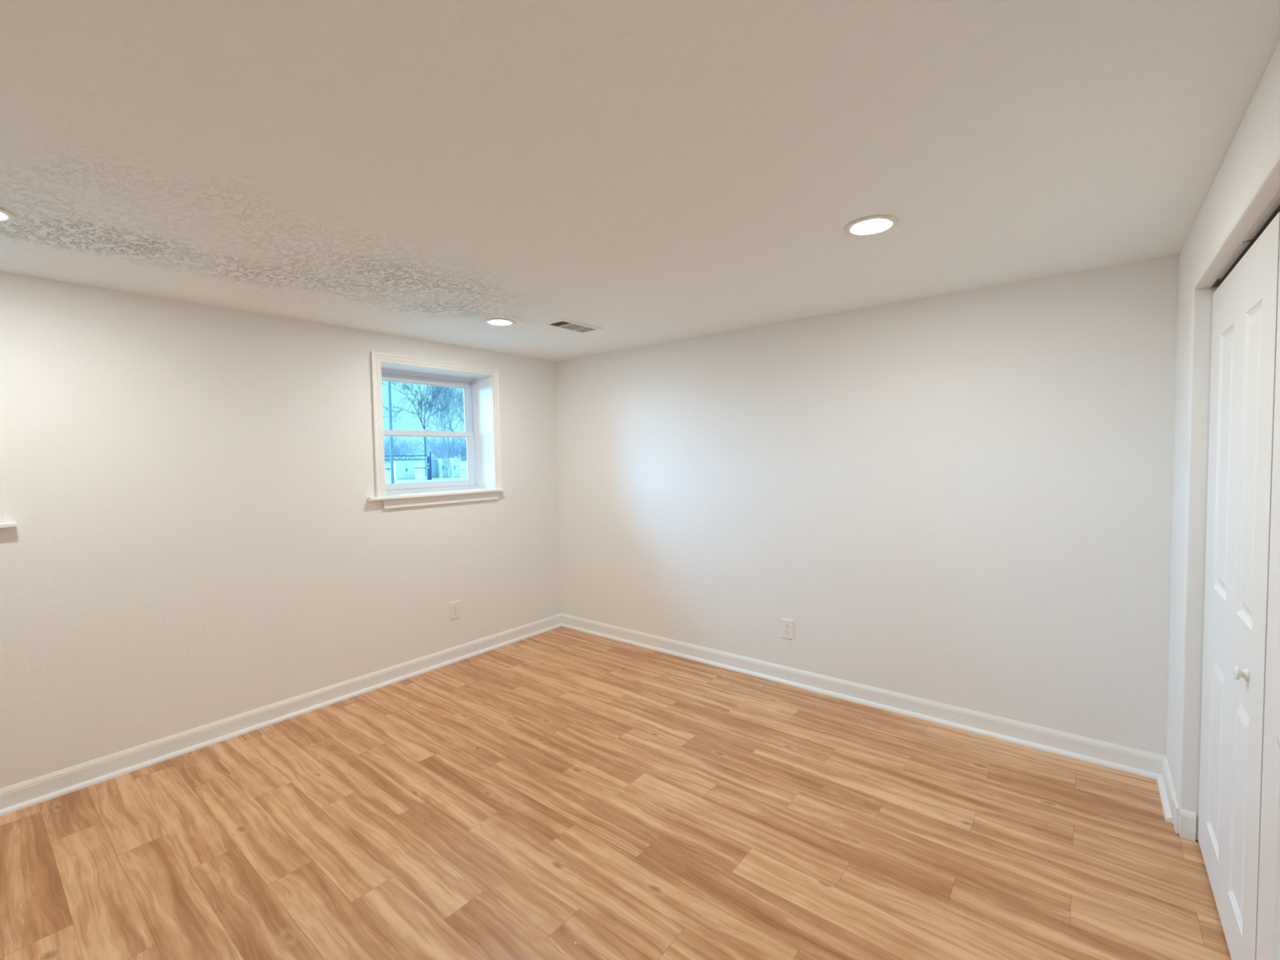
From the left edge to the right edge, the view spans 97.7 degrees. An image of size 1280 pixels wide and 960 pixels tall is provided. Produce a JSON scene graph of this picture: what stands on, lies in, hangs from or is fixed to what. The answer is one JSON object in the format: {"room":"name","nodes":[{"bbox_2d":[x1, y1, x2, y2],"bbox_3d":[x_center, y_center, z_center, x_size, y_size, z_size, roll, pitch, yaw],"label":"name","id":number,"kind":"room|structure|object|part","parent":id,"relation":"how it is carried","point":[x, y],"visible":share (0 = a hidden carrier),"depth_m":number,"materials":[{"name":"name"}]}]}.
{"room":"empty basement bedroom","nodes":[
{"label":"empty basement bedroom","id":0,"kind":"room"},
{"bbox_2d":[0,271,561,788],"bbox_3d":[-2.199,0.224,3.088,0.250,2.250,4.500,1,3,39],"label":"wall","id":1,"kind":"structure","parent":0,"point":[197,540],"depth_m":2.87,"materials":[{"name":"paint"}]},
{"bbox_2d":[0,466,16,528],"bbox_3d":[-3.055,-0.219,1.997,0.335,0.993,1.051,1,3,39],"label":"window","id":2,"kind":"structure","parent":1,"relation":"in","point":[2,525],"depth_m":2.31,"materials":[{"name":"paint"}]},
{"bbox_3d":[-2.951,-0.258,1.924,0.018,0.914,0.967,1,3,39],"label":"casing","id":3,"kind":"part","parent":2,"relation":"part of","materials":[{"name":"paint"}]},
{"bbox_3d":[-3.014,0.208,1.988,0.247,0.020,1.051,1,3,39],"label":"sill","id":4,"kind":"part","parent":2,"relation":"part of","materials":[{"name":"paint"}]},
{"bbox_2d":[0,613,561,816],"bbox_3d":[-2.072,1.298,3.047,0.030,0.103,4.500,1,3,39],"label":"baseboard","id":5,"kind":"structure","parent":1,"relation":"attached to","point":[29,793],"depth_m":2.95,"materials":[{"name":"paint"}]},
{"bbox_2d":[367,351,504,508],"bbox_3d":[-1.486,-0.331,3.953,0.335,0.993,1.019,1,3,39],"label":"window","id":6,"kind":"structure","parent":1,"relation":"in","point":[480,384],"depth_m":4.08,"materials":[{"name":"paint"}]},
{"bbox_3d":[-1.569,-0.526,4.042,0.022,0.416,0.779,1,3,39],"label":"sash","id":7,"kind":"part","parent":6,"relation":"part of","materials":[{"name":"white plastic"}]},
{"bbox_3d":[-1.542,-0.148,4.042,0.022,0.407,0.787,1,3,39],"label":"sash","id":8,"kind":"part","parent":6,"relation":"part of","materials":[{"name":"white plastic"}]},
{"bbox_3d":[-1.565,-0.344,4.049,0.090,0.854,0.847,1,3,39],"label":"frame","id":9,"kind":"part","parent":6,"relation":"part of","materials":[{"name":"white plastic"}]},
{"bbox_3d":[-1.445,0.096,3.943,0.247,0.020,1.017,1,3,39],"label":"sill","id":10,"kind":"part","parent":6,"relation":"part of","materials":[{"name":"paint"}]},
{"bbox_2d":[449,600,460,619],"bbox_3d":[-1.321,0.929,3.993,0.009,0.122,0.077,1,3,39],"label":"wall outlet","id":11,"kind":"object","parent":1,"relation":"attached to","point":[454,606],"visible":1,"depth_m":3.99,"materials":[{"name":"plastic"}]},
{"bbox_2d":[0,626,1231,959],"bbox_3d":[-0.365,1.441,1.685,4.900,0.120,4.800,1,3,39],"label":"floor","id":12,"kind":"structure","parent":0,"point":[616,800],"depth_m":2.10,"materials":[{"name":"brown wood"}]},
{"bbox_2d":[0,0,1279,361],"bbox_3d":[-0.405,-0.942,1.581,4.900,0.150,4.800,1,3,39],"label":"ceiling","id":13,"kind":"structure","parent":0,"point":[642,172],"depth_m":1.46,"materials":[{"name":"white paint"}]},
{"bbox_2d":[0,208,16,222],"bbox_3d":[-2.078,-0.842,1.744,0.177,0.008,0.177,1,3,39],"label":"recessed light","id":14,"kind":"object","parent":13,"relation":"in","point":[5,216],"visible":1,"depth_m":1.79,"materials":[{"name":"white plastic"}]},
{"bbox_2d":[484,318,515,325],"bbox_3d":[-0.827,-0.931,3.301,0.177,0.008,0.177,1,3,39],"label":"recessed light","id":15,"kind":"object","parent":13,"relation":"in","point":[496,322],"visible":1,"depth_m":3.28,"materials":[{"name":"white plastic"}]},
{"bbox_2d":[542,318,602,333],"bbox_3d":[-0.410,-0.943,3.430,0.178,0.009,0.345,1,3,39],"label":"ceiling vent","id":16,"kind":"object","parent":13,"relation":"in","point":[562,323],"visible":1,"depth_m":3.41,"materials":[{"name":"metal"}]},
{"bbox_2d":[844,215,897,235],"bbox_3d":[0.821,-0.901,1.988,0.177,0.008,0.177,1,3,39],"label":"recessed light","id":17,"kind":"object","parent":13,"relation":"in","point":[871,225],"visible":1,"depth_m":1.98,"materials":[{"name":"plastic"}]},
{"bbox_2d":[555,253,1179,755],"bbox_3d":[1.069,0.153,3.444,4.900,2.250,0.150,1,3,39],"label":"wall","id":18,"kind":"structure","parent":0,"point":[964,500],"depth_m":3.01,"materials":[{"name":"paint"}]},
{"bbox_2d":[782,617,793,639],"bbox_3d":[0.925,0.934,3.503,0.077,0.122,0.009,1,3,39],"label":"wall outlet","id":19,"kind":"object","parent":18,"relation":"attached to","point":[787,624],"visible":1,"depth_m":3.50,"materials":[{"name":"plastic"}]},
{"bbox_2d":[784,630,790,635],"bbox_3d":[0.923,0.954,3.502,0.034,0.028,0.002,1,3,39],"label":"receptacle","id":20,"kind":"object","parent":19,"relation":"attached to","point":[786,632],"depth_m":3.50,"materials":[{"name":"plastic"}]},
{"bbox_2d":[784,623,790,628],"bbox_3d":[0.923,0.914,3.500,0.034,0.028,0.002,1,3,39],"label":"receptacle","id":21,"kind":"object","parent":19,"relation":"attached to","point":[786,625],"depth_m":3.50,"materials":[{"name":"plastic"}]},
{"bbox_2d":[561,613,1165,779],"bbox_3d":[0.797,1.226,3.609,3.800,0.103,0.030,1,3,39],"label":"baseboard","id":22,"kind":"structure","parent":18,"relation":"attached to","point":[1123,758],"depth_m":3.06,"materials":[{"name":"paint"}]},
{"bbox_2d":[1166,40,1279,840],"bbox_3d":[0.910,0.281,0.595,0.120,2.250,4.500,1,3,39],"label":"wall","id":23,"kind":"structure","parent":0,"point":[1246,181],"depth_m":2.01,"materials":[{"name":"paint"}]},
{"bbox_2d":[1156,755,1176,823],"bbox_3d":[2.159,1.260,2.295,0.030,0.103,0.375,1,3,39],"label":"baseboard","id":24,"kind":"structure","parent":23,"relation":"attached to","point":[1166,787],"depth_m":2.26,"materials":[{"name":"paint"}]},
{"bbox_3d":[2.155,1.301,2.301,0.018,0.021,0.375,1,3,39],"label":"shoe moulding","id":25,"kind":"part","parent":24,"relation":"part of","materials":[{"name":"paint"}]},
{"bbox_2d":[1173,798,1178,834],"bbox_3d":[2.028,1.272,2.114,0.008,0.100,0.072,1,3,39],"label":"trim","id":26,"kind":"structure","parent":23,"relation":"attached to","point":[1175,815],"depth_m":2.09,"materials":[{"name":"paint"}]},
{"bbox_2d":[1179,808,1195,841],"bbox_3d":[2.020,1.272,2.061,0.042,0.104,0.010,1,3,39],"label":"trim","id":27,"kind":"structure","parent":23,"relation":"attached to","point":[1187,818],"depth_m":2.06,"materials":[{"name":"paint"}]},
{"bbox_2d":[1197,211,1279,959],"bbox_3d":[1.754,0.350,1.658,0.059,1.967,0.879,1,3,39],"label":"door","id":28,"kind":"structure","parent":23,"relation":"in","point":[1245,304],"depth_m":1.56,"materials":[{"name":"paint"}]},
{"bbox_3d":[1.573,0.506,1.463,0.025,0.037,0.037,1,3,39],"label":"knob","id":29,"kind":"part","parent":28,"relation":"part of","materials":[{"name":"ceramic"}]},
{"bbox_2d":[1211,191,1279,287],"bbox_3d":[1.465,-0.635,1.259,0.052,0.006,1.781,1,3,39],"label":"trim","id":30,"kind":"structure","parent":23,"relation":"attached to","point":[1272,211],"depth_m":1.50,"materials":[{"name":"metal"}]},
{"bbox_2d":[1256,248,1279,959],"bbox_3d":[1.194,0.390,0.961,0.059,1.967,0.888,1,3,39],"label":"door","id":31,"kind":"structure","parent":23,"relation":"in","point":[1268,944],"depth_m":1.26,"materials":[{"name":"paint"}]},
{"bbox_3d":[1.297,0.526,1.119,0.025,0.037,0.037,1,3,39],"label":"knob","id":32,"kind":"part","parent":31,"relation":"part of","materials":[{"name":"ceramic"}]},
{"label":"outside","id":33,"kind":"structure","parent":0,"visible":0},
{"bbox_2d":[384,462,467,484],"bbox_3d":[-31.908,-2.313,93.873,159.749,0.300,220.000,1,3,39],"label":"lawn","id":34,"kind":"structure","parent":33,"point":[420,478],"depth_m":34.24,"materials":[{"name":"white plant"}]},
{"bbox_2d":[387,381,394,483],"bbox_3d":[-8.034,-2.787,17.922,0.100,6.500,0.100,1,3,39],"label":"utility pole","id":35,"kind":"object","parent":34,"relation":"on","point":[392,469],"visible":0.39,"depth_m":17.94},
{"bbox_2d":[384,440,399,463],"bbox_3d":[-26.131,-2.688,56.361,3.081,3.578,4.225,-1,3,-2],"label":"bare shrub","id":36,"kind":"object","parent":34,"relation":"on","point":[384,441],"visible":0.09,"depth_m":56.60,"materials":[{"name":"plant"}]},
{"bbox_2d":[384,440,408,462],"bbox_3d":[-25.153,-2.667,56.840,2.979,3.461,4.086,0,3,16],"label":"bare shrub","id":37,"kind":"object","parent":34,"relation":"on","point":[387,441],"visible":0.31,"depth_m":56.38,"materials":[{"name":"plant"}]},
{"bbox_2d":[383,435,413,471],"bbox_3d":[-24.417,-2.748,54.949,3.241,3.765,4.446,0,3,21],"label":"bare shrub","id":38,"kind":"object","parent":34,"relation":"on","point":[396,446],"visible":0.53,"depth_m":55.19,"materials":[{"name":"plant"}]},
{"bbox_2d":[393,460,416,479],"bbox_3d":[-13.165,-0.553,31.111,0.540,1.054,1.190,1,3,39],"label":"utility box","id":39,"kind":"object","parent":34,"relation":"on","point":[403,469],"visible":0.9,"depth_m":30.90,"materials":[{"name":"metal"}]},
{"bbox_3d":[-13.155,-0.543,30.756,0.020,0.904,0.529,1,3,39],"label":"door","id":40,"kind":"part","parent":39,"relation":"part of","materials":[{"name":"white metal"}]},
{"bbox_3d":[-12.817,-0.567,31.178,0.020,0.904,0.529,1,3,39],"label":"door","id":41,"kind":"part","parent":39,"relation":"part of","materials":[{"name":"white metal"}]},
{"bbox_2d":[384,454,426,476],"bbox_3d":[-15.416,-0.840,34.340,0.080,1.420,4.950,1,3,39],"label":"rail fence","id":42,"kind":"object","parent":34,"relation":"on","point":[424,455],"visible":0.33,"depth_m":35.54,"materials":[{"name":"metal"}]},
{"bbox_3d":[-15.423,-1.230,34.323,0.060,0.060,4.950,1,3,39],"label":"rail","id":43,"kind":"part","parent":42,"relation":"part of","materials":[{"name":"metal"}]},
{"bbox_3d":[-15.427,-1.470,34.312,0.060,0.060,4.950,1,3,39],"label":"rail","id":44,"kind":"part","parent":42,"relation":"part of","materials":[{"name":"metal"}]},
{"bbox_3d":[-13.900,-0.949,36.229,0.080,1.420,0.080,1,3,39],"label":"post","id":45,"kind":"part","parent":42,"relation":"part of","materials":[{"name":"metal"}]},
{"bbox_2d":[395,437,418,460],"bbox_3d":[-24.539,-2.712,58.294,2.929,3.402,4.017,-2,3,-16],"label":"bare shrub","id":46,"kind":"object","parent":34,"relation":"on","point":[399,437],"visible":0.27,"depth_m":58.54,"materials":[{"name":"plant"}]},
{"bbox_2d":[384,436,435,463],"bbox_3d":[-21.887,-2.805,53.543,4.629,3.921,3.375,0,3,15],"label":"bare shrub","id":47,"kind":"object","parent":34,"relation":"on","point":[420,450],"visible":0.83,"depth_m":53.22,"materials":[{"name":"plant"}]},
{"bbox_2d":[382,382,449,472],"bbox_3d":[-18.491,-5.134,46.465,2.393,9.038,7.770,1,3,39],"label":"bare tree","id":48,"kind":"object","parent":34,"relation":"on","point":[433,397],"visible":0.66,"depth_m":46.72,"materials":[{"name":"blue plant"}]},
{"bbox_2d":[425,456,430,479],"bbox_3d":[-11.328,-0.626,29.844,0.150,1.250,0.150,1,3,39],"label":"post","id":49,"kind":"object","parent":34,"relation":"on","point":[427,458],"visible":0.95,"depth_m":29.79,"materials":[{"name":"metal"}]},
{"bbox_2d":[428,451,431,479],"bbox_3d":[-11.240,-0.758,29.958,0.100,1.500,0.100,1,3,39],"label":"steel post","id":50,"kind":"object","parent":34,"relation":"on","point":[429,453],"visible":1,"depth_m":29.92,"materials":[{"name":"metal"}]},
{"bbox_2d":[431,458,437,478],"bbox_3d":[-12.129,-0.708,32.928,0.100,1.170,0.950,1,3,39],"label":"screen panel","id":51,"kind":"object","parent":34,"relation":"on","point":[433,461],"visible":0.45,"depth_m":32.90,"materials":[{"name":"metal"}]},
{"bbox_2d":[411,436,458,458],"bbox_3d":[-20.202,-2.940,55.545,4.675,3.960,3.409,-1,3,6],"label":"bare shrub","id":52,"kind":"object","parent":34,"relation":"on","point":[444,451],"visible":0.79,"depth_m":55.25,"materials":[{"name":"plant"}]},
{"bbox_2d":[408,388,466,445],"bbox_3d":[-18.216,-5.896,59.429,10.705,9.464,8.291,0,3,21],"label":"bare tree","id":53,"kind":"object","parent":34,"relation":"on","point":[458,388],"visible":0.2,"depth_m":58.62,"materials":[{"name":"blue plant"}]},
{"bbox_2d":[420,437,456,458],"bbox_3d":[-20.723,-2.775,57.256,4.123,3.492,3.006,1,3,44],"label":"bare shrub","id":54,"kind":"object","parent":34,"relation":"on","point":[439,437],"visible":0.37,"depth_m":57.01,"materials":[{"name":"plant"}]},
{"bbox_2d":[417,436,459,458],"bbox_3d":[-20.722,-3.055,57.839,4.729,4.005,3.448,1,3,39],"label":"bare shrub","id":55,"kind":"object","parent":34,"relation":"on","point":[433,437],"visible":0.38,"depth_m":57.29,"materials":[{"name":"plant"}]},
{"bbox_2d":[414,385,464,464],"bbox_3d":[-18.341,-6.224,54.114,10.292,10.576,7.477,2,4,45],"label":"bare tree","id":56,"kind":"object","parent":34,"relation":"on","point":[445,396],"visible":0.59,"depth_m":53.37,"materials":[{"name":"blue plant"}]},
{"bbox_2d":[436,458,449,477],"bbox_3d":[-11.630,-0.701,33.022,0.540,1.130,0.540,1,3,39],"label":"utility box","id":57,"kind":"object","parent":34,"relation":"on","point":[442,464],"visible":1,"depth_m":32.86,"materials":[{"name":"metal"}]},
{"bbox_3d":[-11.451,-0.702,32.878,0.020,0.980,0.420,1,3,39],"label":"cabinet door","id":58,"kind":"part","parent":57,"relation":"part of","materials":[{"name":"grey metal"}]},
{"bbox_2d":[434,437,465,458],"bbox_3d":[-19.893,-2.812,59.181,2.899,3.368,3.976,0,3,27],"label":"bare shrub","id":59,"kind":"object","parent":34,"relation":"on","point":[451,437],"visible":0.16,"depth_m":59.06,"materials":[{"name":"plant"}]},
{"bbox_2d":[441,437,466,462],"bbox_3d":[-19.053,-2.987,58.305,3.246,3.771,4.452,-1,3,-9],"label":"bare shrub","id":60,"kind":"object","parent":34,"relation":"on","point":[460,443],"visible":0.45,"depth_m":58.22,"materials":[{"name":"plant"}]},
{"bbox_2d":[448,457,461,477],"bbox_3d":[-10.996,-0.723,33.173,0.540,1.140,0.530,1,3,39],"label":"utility box","id":61,"kind":"object","parent":34,"relation":"on","point":[454,463],"visible":0.98,"depth_m":33.00,"materials":[{"name":"metal"}]},
{"bbox_3d":[-10.817,-0.725,33.029,0.020,0.990,0.410,1,3,39],"label":"cabinet door","id":62,"kind":"part","parent":61,"relation":"part of","materials":[{"name":"white metal"}]},
{"bbox_2d":[442,437,466,462],"bbox_3d":[-19.892,-3.252,61.181,3.513,4.080,4.818,-1,3,-10],"label":"bare shrub","id":63,"kind":"object","parent":34,"relation":"on","point":[457,442],"visible":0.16,"depth_m":60.95,"materials":[{"name":"plant"}]},
{"bbox_2d":[454,443,466,461],"bbox_3d":[-17.872,-2.925,59.704,2.998,3.483,4.113,0,3,12],"label":"bare shrub","id":64,"kind":"object","parent":34,"relation":"on","point":[464,455],"visible":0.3,"depth_m":58.80,"materials":[{"name":"plant"}]},
{"bbox_2d":[461,439,466,457],"bbox_3d":[-17.127,-3.227,60.112,3.470,4.031,4.760,-1,3,4],"label":"bare shrub","id":65,"kind":"object","parent":34,"relation":"on","point":[462,448],"visible":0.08,"depth_m":58.66,"materials":[{"name":"plant"}]},
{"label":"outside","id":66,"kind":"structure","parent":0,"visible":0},
{"bbox_2d":[385,471,467,475],"bbox_3d":[-22.119,-0.048,34.793,3.000,0.020,100.000,1,3,39],"label":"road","id":67,"kind":"structure","parent":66,"point":[460,472],"depth_m":41.55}
]}

